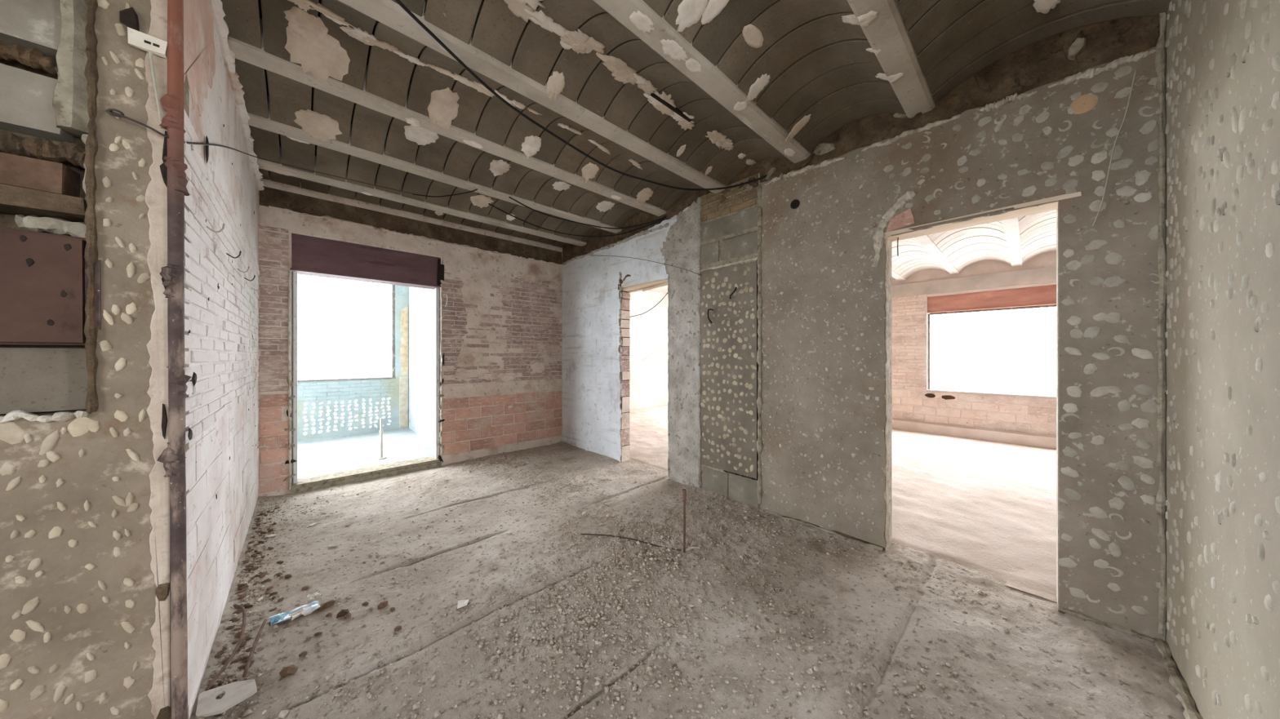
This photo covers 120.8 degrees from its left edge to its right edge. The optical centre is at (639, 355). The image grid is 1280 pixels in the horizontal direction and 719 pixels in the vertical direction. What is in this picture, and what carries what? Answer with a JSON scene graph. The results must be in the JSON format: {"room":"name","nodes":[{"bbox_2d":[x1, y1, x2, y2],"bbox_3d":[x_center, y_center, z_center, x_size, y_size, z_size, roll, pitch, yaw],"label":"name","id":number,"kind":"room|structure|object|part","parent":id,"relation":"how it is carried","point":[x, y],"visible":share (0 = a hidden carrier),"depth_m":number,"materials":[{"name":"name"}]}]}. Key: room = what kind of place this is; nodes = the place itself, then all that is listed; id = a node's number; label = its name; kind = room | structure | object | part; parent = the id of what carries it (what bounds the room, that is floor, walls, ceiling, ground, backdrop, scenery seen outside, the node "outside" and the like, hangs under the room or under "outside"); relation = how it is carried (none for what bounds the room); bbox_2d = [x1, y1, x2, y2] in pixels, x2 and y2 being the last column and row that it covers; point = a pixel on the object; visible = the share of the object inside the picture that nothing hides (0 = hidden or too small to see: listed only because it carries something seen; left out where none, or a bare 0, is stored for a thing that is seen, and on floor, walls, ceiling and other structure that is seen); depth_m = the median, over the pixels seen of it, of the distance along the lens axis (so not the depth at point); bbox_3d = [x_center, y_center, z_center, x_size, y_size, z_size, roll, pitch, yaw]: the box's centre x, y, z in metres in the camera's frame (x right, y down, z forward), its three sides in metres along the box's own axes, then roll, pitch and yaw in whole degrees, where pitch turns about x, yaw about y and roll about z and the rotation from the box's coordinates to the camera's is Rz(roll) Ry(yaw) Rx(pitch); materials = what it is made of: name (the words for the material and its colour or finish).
{"room":"construction site","nodes":[
{"label":"construction site","id":0,"kind":"room"},
{"bbox_2d":[0,0,189,718],"bbox_3d":[-2.365,-0.175,0.426,2.318,3.050,0.233,0,0,-43],"label":"wall","id":1,"kind":"structure","parent":0,"point":[85,565],"depth_m":1.05,"materials":[{"name":"beige paint"}]},
{"bbox_2d":[0,227,101,346],"bbox_3d":[-1.707,-0.185,1.001,0.289,0.313,0.158,0,0,-43],"label":"box","id":2,"kind":"object","parent":1,"relation":"in","point":[44,280],"visible":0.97,"depth_m":0.98,"materials":[{"name":"paint"}]},
{"bbox_2d":[127,26,167,128],"bbox_3d":[-1.481,-0.832,1.096,0.072,0.264,0.018,0,0,-43],"label":"switch plate","id":3,"kind":"object","parent":1,"relation":"attached to","point":[152,45],"visible":1,"depth_m":1.10,"materials":[{"name":"white plastic"}]},
{"bbox_3d":[-1.481,-0.940,1.096,0.072,0.048,0.018,0,0,-43],"label":"plate","id":4,"kind":"part","parent":3,"relation":"part of","materials":[{"name":"white plastic"}]},
{"bbox_3d":[-1.474,-0.808,1.108,0.007,0.217,0.027,0,0,33],"label":"cord","id":5,"kind":"part","parent":3,"relation":"part of","materials":[{"name":"beige plastic"}]},
{"bbox_2d":[183,0,264,718],"bbox_3d":[-2.504,-0.175,2.192,0.212,3.050,2.882,0,0,-43],"label":"wall","id":6,"kind":"structure","parent":0,"point":[224,184],"depth_m":1.65,"materials":[{"name":"brick"}]},
{"bbox_2d":[206,223,225,232],"bbox_3d":[-1.725,-0.525,1.484,0.031,0.045,0.064,0,0,3],"label":"wire hook","id":7,"kind":"object","parent":6,"relation":"attached to","point":[224,224],"visible":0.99,"depth_m":1.49,"materials":[{"name":"grey metal"}]},
{"bbox_2d":[226,250,241,258],"bbox_3d":[-2.106,-0.530,1.894,0.031,0.045,0.064,0,0,3],"label":"wire hook","id":8,"kind":"object","parent":6,"relation":"attached to","point":[240,251],"visible":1,"depth_m":1.90,"materials":[{"name":"grey metal"}]},
{"bbox_2d":[105,108,412,194],"bbox_3d":[-2.176,-1.093,2.077,0.870,0.853,2.364,0,0,-16],"label":"guy wire","id":9,"kind":"object","parent":6,"relation":"attached to","point":[109,111],"visible":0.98,"depth_m":1.32,"materials":[{"name":"metal"}]},
{"bbox_2d":[257,442,265,448],"bbox_3d":[-3.323,0.790,3.191,0.051,0.050,0.019,0,0,-43],"label":"pin","id":10,"kind":"object","parent":6,"relation":"attached to","point":[263,446],"visible":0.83,"depth_m":3.19,"materials":[{"name":"brown metal"}]},
{"bbox_2d":[297,284,408,440],"bbox_3d":[-6.153,-0.050,4.205,6.120,2.800,0.160,0,0,-43],"label":"wall","id":11,"kind":"structure","parent":0,"point":[331,408],"depth_m":5.75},
{"bbox_2d":[297,280,395,382],"bbox_3d":[-6.162,-0.512,4.160,5.645,1.775,0.115,0,0,-43],"label":"window","id":12,"kind":"structure","parent":11,"relation":"in","point":[393,286],"depth_m":5.97,"materials":[{"name":"metal"}]},
{"bbox_2d":[297,427,435,479],"bbox_3d":[-5.315,1.228,3.364,6.200,0.005,2.233,0,0,-43],"label":"floor","id":13,"kind":"structure","parent":0,"point":[324,455],"depth_m":4.69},
{"bbox_2d":[376,417,386,459],"bbox_3d":[-3.098,0.989,4.357,0.095,0.478,0.100,0,0,-43],"label":"pipe stub","id":14,"kind":"object","parent":13,"relation":"on","point":[381,431],"visible":1,"depth_m":4.35,"materials":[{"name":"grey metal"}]},
{"bbox_2d":[257,170,562,496],"bbox_3d":[-2.432,-0.175,4.350,3.366,3.050,0.261,0,0,-43],"label":"wall","id":15,"kind":"structure","parent":0,"point":[502,385],"depth_m":4.46,"materials":[{"name":"red brick"}]},
{"bbox_2d":[283,270,444,493],"bbox_3d":[-2.892,0.259,3.933,1.387,2.122,0.243,0,0,-43],"label":"door frame","id":16,"kind":"structure","parent":15,"relation":"in","point":[314,482],"depth_m":3.64,"materials":[{"name":"metal"}]},
{"bbox_2d":[289,234,444,289],"bbox_3d":[-2.873,-0.982,3.940,1.320,0.348,0.221,0,0,-43],"label":"housing","id":17,"kind":"object","parent":15,"relation":"attached to","point":[310,256],"visible":0.97,"depth_m":3.81,"materials":[{"name":"brown metal"}]},
{"bbox_2d":[441,353,444,365],"bbox_3d":[-2.328,0.044,4.299,0.032,0.153,0.029,0,0,-43],"label":"strap winder","id":18,"kind":"object","parent":15,"relation":"attached to","point":[442,354],"visible":1,"depth_m":4.29,"materials":[{"name":"metal"}]},
{"bbox_2d":[408,286,435,445],"bbox_3d":[-3.124,-0.050,5.406,0.120,2.800,2.228,0,0,-43],"label":"wall","id":19,"kind":"structure","parent":0,"point":[421,300],"depth_m":5.49,"materials":[{"name":"white paint"}]},
{"bbox_2d":[629,290,668,409],"bbox_3d":[-0.611,-0.175,8.573,4.815,3.050,0.214,0,0,-43],"label":"wall","id":20,"kind":"structure","parent":0,"point":[648,331],"depth_m":9.20,"materials":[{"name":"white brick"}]},
{"bbox_2d":[190,404,1185,718],"bbox_3d":[1.520,1.293,3.886,8.120,0.053,9.620,0,0,-43],"label":"floor","id":21,"kind":"structure","parent":0,"point":[1067,666],"depth_m":1.93,"materials":[{"name":"grey concrete"}]},
{"bbox_2d":[156,0,191,718],"bbox_3d":[-1.449,-0.098,1.131,0.067,2.785,0.063,0,0,-1],"label":"pipe","id":22,"kind":"object","parent":21,"relation":"on","point":[173,457],"visible":1,"depth_m":1.12,"materials":[{"name":"metal"}]},
{"bbox_2d":[195,604,266,718],"bbox_3d":[-1.734,1.253,1.572,0.160,0.035,0.743,0,0,-43],"label":"metal plate","id":23,"kind":"object","parent":21,"relation":"on","point":[236,692],"visible":1,"depth_m":1.36,"materials":[{"name":"metal"}]},
{"bbox_3d":[-1.806,1.251,1.612,0.069,0.030,0.586,0,0,-41],"label":"rod","id":24,"kind":"part","parent":23,"relation":"part of","materials":[{"name":"metal"}]},
{"bbox_3d":[-1.672,1.259,1.580,0.018,0.014,0.373,0,0,-37],"label":"rod","id":25,"kind":"part","parent":23,"relation":"part of","materials":[{"name":"metal"}]},
{"bbox_2d":[237,585,247,591],"bbox_3d":[-2.186,1.275,1.998,0.028,0.019,0.031,0,0,4],"label":"lump","id":26,"kind":"object","parent":21,"relation":"on","point":[245,586],"visible":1,"depth_m":1.99,"materials":[{"name":"brick"}]},
{"bbox_2d":[242,559,249,564],"bbox_3d":[-2.433,1.273,2.248,0.028,0.024,0.050,0,0,-31],"label":"lump","id":27,"kind":"object","parent":21,"relation":"on","point":[246,561],"visible":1,"depth_m":2.24,"materials":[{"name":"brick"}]},
{"bbox_2d":[208,506,284,689],"bbox_3d":[-2.334,1.282,2.250,0.188,0.040,2.266,0,0,-43],"label":"clod","id":28,"kind":"object","parent":21,"relation":"on","point":[244,659],"visible":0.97,"depth_m":1.93,"materials":[{"name":"soil"}]},
{"bbox_2d":[248,566,258,571],"bbox_3d":[-2.331,1.284,2.192,0.036,0.022,0.046,0,0,32],"label":"lump","id":29,"kind":"object","parent":21,"relation":"on","point":[253,568],"visible":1,"depth_m":2.19,"materials":[{"name":"brick"}]},
{"bbox_2d":[250,554,258,557],"bbox_3d":[-2.464,1.276,2.323,0.044,0.018,0.021,0,0,4],"label":"lump","id":30,"kind":"object","parent":21,"relation":"on","point":[252,555],"visible":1,"depth_m":2.32,"materials":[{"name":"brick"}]},
{"bbox_2d":[258,571,266,577],"bbox_3d":[-2.218,1.290,2.139,0.031,0.025,0.062,0,0,-29],"label":"lump","id":31,"kind":"object","parent":21,"relation":"on","point":[262,575],"visible":1,"depth_m":2.13,"materials":[{"name":"brick"}]},
{"bbox_2d":[264,534,276,537],"bbox_3d":[-2.639,1.289,2.602,0.058,0.015,0.039,0,0,3],"label":"chip","id":32,"kind":"object","parent":21,"relation":"on","point":[268,535],"visible":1,"depth_m":2.59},
{"bbox_2d":[273,572,282,576],"bbox_3d":[-2.131,1.289,2.145,0.040,0.017,0.027,0,0,4],"label":"lump","id":33,"kind":"object","parent":21,"relation":"on","point":[279,574],"visible":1,"depth_m":2.14,"materials":[{"name":"brick"}]},
{"bbox_2d":[279,664,297,677],"bbox_3d":[-1.441,1.288,1.486,0.053,0.028,0.046,0,0,-18],"label":"fragment","id":34,"kind":"object","parent":21,"relation":"on","point":[288,670],"visible":1,"depth_m":1.48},
{"bbox_2d":[284,573,292,578],"bbox_3d":[-2.058,1.291,2.129,0.040,0.019,0.032,0,0,43],"label":"lump","id":35,"kind":"object","parent":21,"relation":"on","point":[288,575],"visible":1,"depth_m":2.12,"materials":[{"name":"brick"}]},
{"bbox_2d":[268,592,320,626],"bbox_3d":[-1.733,1.280,1.840,0.163,0.032,0.205,0,0,35],"label":"plastic wrapper","id":36,"kind":"object","parent":21,"relation":"on","point":[304,610],"visible":1,"depth_m":1.82,"materials":[{"name":"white plastic"}]},
{"bbox_2d":[298,651,306,657],"bbox_3d":[-1.459,1.292,1.576,0.020,0.011,0.028,0,0,17],"label":"fragment","id":37,"kind":"object","parent":21,"relation":"on","point":[304,653],"visible":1,"depth_m":1.57,"materials":[{"name":"brown stone"}]},
{"bbox_2d":[313,631,322,636],"bbox_3d":[-1.494,1.291,1.688,0.031,0.012,0.022,0,0,2],"label":"fragment","id":38,"kind":"object","parent":21,"relation":"on","point":[318,633],"visible":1,"depth_m":1.68,"materials":[{"name":"brown stone"}]},
{"bbox_2d":[317,600,334,611],"bbox_3d":[-1.615,1.284,1.875,0.038,0.026,0.073,0,0,20],"label":"fragment","id":39,"kind":"object","parent":21,"relation":"on","point":[327,604],"visible":1,"depth_m":1.86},
{"bbox_2d":[327,544,338,547],"bbox_3d":[-2.081,1.290,2.464,0.068,0.015,0.031,0,0,-17],"label":"chip","id":40,"kind":"object","parent":21,"relation":"on","point":[331,545],"visible":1,"depth_m":2.46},
{"bbox_2d":[336,608,349,617],"bbox_3d":[-1.481,1.283,1.814,0.044,0.027,0.046,0,0,-5],"label":"fragment","id":41,"kind":"object","parent":21,"relation":"on","point":[342,613],"visible":1,"depth_m":1.81,"materials":[{"name":"brown stone"}]},
{"bbox_2d":[344,612,351,618],"bbox_3d":[-1.446,1.286,1.798,0.027,0.020,0.032,0,0,-1],"label":"fragment","id":42,"kind":"object","parent":21,"relation":"on","point":[348,615],"visible":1,"depth_m":1.79,"materials":[{"name":"brown stone"}]},
{"bbox_2d":[361,601,368,605],"bbox_3d":[-1.432,1.293,1.897,0.033,0.016,0.020,0,0,8],"label":"fragment","id":43,"kind":"object","parent":21,"relation":"on","point":[365,603],"visible":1,"depth_m":1.89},
{"bbox_2d":[377,600,388,609],"bbox_3d":[-1.335,1.295,1.888,0.044,0.025,0.043,0,0,-23],"label":"fragment","id":44,"kind":"object","parent":21,"relation":"on","point":[382,605],"visible":1,"depth_m":1.88,"materials":[{"name":"brown stone"}]},
{"bbox_2d":[394,626,401,631],"bbox_3d":[-1.154,1.300,1.733,0.029,0.015,0.034,0,0,-33],"label":"fragment","id":45,"kind":"object","parent":21,"relation":"on","point":[397,628],"visible":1,"depth_m":1.73,"materials":[{"name":"brown stone"}]},
{"bbox_2d":[457,599,469,608],"bbox_3d":[-0.922,1.292,1.898,0.055,0.019,0.043,0,0,-26],"label":"paper scrap","id":46,"kind":"object","parent":21,"relation":"on","point":[461,603],"visible":1,"depth_m":1.89,"materials":[{"name":"white paper"}]},
{"bbox_2d":[260,490,957,718],"bbox_3d":[-0.279,1.300,1.909,2.807,0.039,2.490,0,0,-29],"label":"pebbles","id":47,"kind":"object","parent":21,"relation":"on","point":[561,686],"visible":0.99,"depth_m":1.66,"materials":[{"name":"stone"}]},
{"bbox_2d":[198,443,1033,718],"bbox_3d":[-0.667,1.292,2.586,3.107,0.066,4.730,0,0,-43],"label":"grit","id":48,"kind":"object","parent":21,"relation":"on","point":[282,713],"visible":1,"depth_m":1.82,"materials":[{"name":"grey gravel"}]},
{"bbox_2d":[301,456,956,718],"bbox_3d":[-0.565,1.298,2.569,2.685,0.037,4.083,0,0,-43],"label":"crumbs","id":49,"kind":"object","parent":21,"relation":"on","point":[948,664],"visible":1,"depth_m":1.84,"materials":[{"name":"grey stone"}]},
{"bbox_2d":[580,533,680,551],"bbox_3d":[-0.074,1.291,2.545,0.731,0.025,0.044,0,0,17],"label":"wire","id":50,"kind":"object","parent":21,"relation":"on","point":[580,533],"visible":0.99,"depth_m":2.56,"materials":[{"name":"brown metal"}]},
{"bbox_2d":[682,488,700,552],"bbox_3d":[0.343,1.104,2.427,0.126,0.432,0.022,0,0,-13],"label":"pipe stub","id":51,"kind":"object","parent":21,"relation":"on","point":[685,549],"visible":0.98,"depth_m":2.41,"materials":[{"name":"metal"}]},
{"bbox_2d":[220,0,1171,247],"bbox_3d":[-0.347,-1.663,0.457,5.715,0.313,8.842,0,0,-43],"label":"ceiling","id":52,"kind":"structure","parent":0,"point":[685,94],"depth_m":2.14,"materials":[{"name":"concrete"}]},
{"bbox_2d":[412,188,477,197],"bbox_3d":[-1.778,-1.490,3.335,0.611,0.048,0.052,0,0,3],"label":"cable","id":53,"kind":"object","parent":52,"relation":"hanging from","point":[477,188],"visible":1,"depth_m":3.34,"materials":[{"name":"black rubber"}]},
{"bbox_2d":[488,203,664,236],"bbox_3d":[-0.675,-1.469,4.067,1.776,0.052,0.717,0,0,-10],"label":"cable","id":54,"kind":"object","parent":52,"relation":"hanging from","point":[488,203],"visible":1,"depth_m":4.14,"materials":[{"name":"black rubber"}]},
{"bbox_2d":[394,0,768,191],"bbox_3d":[-0.217,-1.485,2.436,2.759,0.045,0.714,0,0,-38],"label":"cable","id":55,"kind":"object","parent":52,"relation":"hanging from","point":[399,2],"visible":1,"depth_m":2.24,"materials":[{"name":"black rubber"}]},
{"bbox_2d":[508,196,666,229],"bbox_3d":[-0.541,-1.480,3.870,1.577,0.051,0.476,0,0,-15],"label":"cable","id":56,"kind":"object","parent":52,"relation":"hanging from","point":[508,197],"visible":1,"depth_m":3.94,"materials":[{"name":"black rubber"}]},
{"bbox_2d":[648,209,1056,293],"bbox_3d":[2.788,-1.575,5.052,5.135,0.490,10.100,0,0,-43],"label":"ceiling","id":57,"kind":"structure","parent":0,"point":[1014,242],"depth_m":4.72,"materials":[{"name":"white paint"}]},
{"bbox_2d":[561,15,1166,642],"bbox_3d":[0.888,-0.175,3.284,0.196,3.050,9.600,0,0,-43],"label":"wall","id":58,"kind":"structure","parent":0,"point":[776,404],"depth_m":2.44,"materials":[{"name":"grey paint"}]},
{"bbox_2d":[619,278,667,462],"bbox_3d":[0.092,0.223,4.180,0.163,2.149,0.861,0,0,-43],"label":"door frame","id":59,"kind":"structure","parent":58,"relation":"in","point":[625,373],"depth_m":4.44,"materials":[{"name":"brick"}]},
{"bbox_2d":[629,293,667,317],"bbox_3d":[0.112,-0.620,4.209,0.020,0.287,0.742,0,0,-41],"label":"wire","id":60,"kind":"object","parent":59,"relation":"attached to","point":[667,293],"visible":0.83,"depth_m":4.18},
{"bbox_2d":[602,255,702,275],"bbox_3d":[-0.039,-1.055,4.163,0.020,0.574,1.852,0,0,-43],"label":"wire","id":61,"kind":"object","parent":58,"relation":"attached to","point":[602,255],"visible":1,"depth_m":3.95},
{"bbox_2d":[706,308,713,323],"bbox_3d":[0.664,-0.373,3.418,0.059,0.134,0.037,0,0,20],"label":"iron hook","id":62,"kind":"object","parent":58,"relation":"attached to","point":[709,308],"visible":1,"depth_m":3.41,"materials":[{"name":"black metal"}]},
{"bbox_3d":[0.792,0.116,3.314,0.015,1.875,0.609,0,0,-43],"label":"infill panel","id":63,"kind":"part","parent":58,"relation":"part of","materials":[{"name":"grey concrete"}]},
{"bbox_2d":[790,199,799,208],"bbox_3d":[1.218,-1.187,2.852,0.020,0.070,0.072,0,0,-43],"label":"pipe sleeve","id":64,"kind":"object","parent":58,"relation":"attached to","point":[795,203],"visible":1,"depth_m":2.84,"materials":[{"name":"black rubber"}]},
{"bbox_2d":[897,237,898,256],"bbox_3d":[1.710,-0.723,2.411,0.008,0.125,0.007,0,0,-43],"label":"wire","id":65,"kind":"object","parent":58,"relation":"hanging from","point":[897,237],"visible":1,"depth_m":2.41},
{"bbox_2d":[884,191,1081,609],"bbox_3d":[1.944,0.240,2.181,0.174,2.119,0.895,0,0,-43],"label":"door frame","id":66,"kind":"structure","parent":58,"relation":"in","point":[1049,206],"depth_m":2.34,"materials":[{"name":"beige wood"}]},
{"bbox_2d":[1069,93,1097,114],"bbox_3d":[2.190,-1.246,1.797,0.010,0.091,0.093,0,0,-43],"label":"cover plate","id":67,"kind":"object","parent":58,"relation":"attached to","point":[1085,103],"visible":1,"depth_m":1.79,"materials":[{"name":"beige metal"}]},
{"bbox_2d":[1092,69,1137,226],"bbox_3d":[2.248,-0.975,1.726,0.007,0.691,0.130,0,0,-42],"label":"cord","id":68,"kind":"object","parent":58,"relation":"hanging from","point":[1135,70],"visible":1,"depth_m":1.72,"materials":[{"name":"black plastic"}]},
{"bbox_2d":[891,251,1056,448],"bbox_3d":[4.527,-0.175,6.671,0.323,3.050,9.600,0,0,-43],"label":"wall","id":69,"kind":"structure","parent":0,"point":[1027,421],"depth_m":5.90,"materials":[{"name":"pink brick"}]},
{"bbox_2d":[926,304,1056,399],"bbox_3d":[5.917,-0.059,5.237,0.245,1.343,2.815,0,0,-43],"label":"window","id":70,"kind":"structure","parent":69,"relation":"in","point":[1049,397],"depth_m":5.76,"materials":[{"name":"metal"}]},
{"bbox_2d":[927,284,1056,313],"bbox_3d":[5.923,-0.870,5.241,0.188,0.280,2.804,0,0,-43],"label":"housing","id":71,"kind":"object","parent":69,"relation":"attached to","point":[1043,295],"visible":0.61,"depth_m":5.61,"materials":[{"name":"wood"}]},
{"bbox_2d":[1153,0,1279,718],"bbox_3d":[1.816,-0.175,1.054,1.595,3.050,0.193,0,0,-43],"label":"wall","id":72,"kind":"structure","parent":0,"point":[1218,176],"depth_m":1.18,"materials":[{"name":"grey paint"}]}
]}

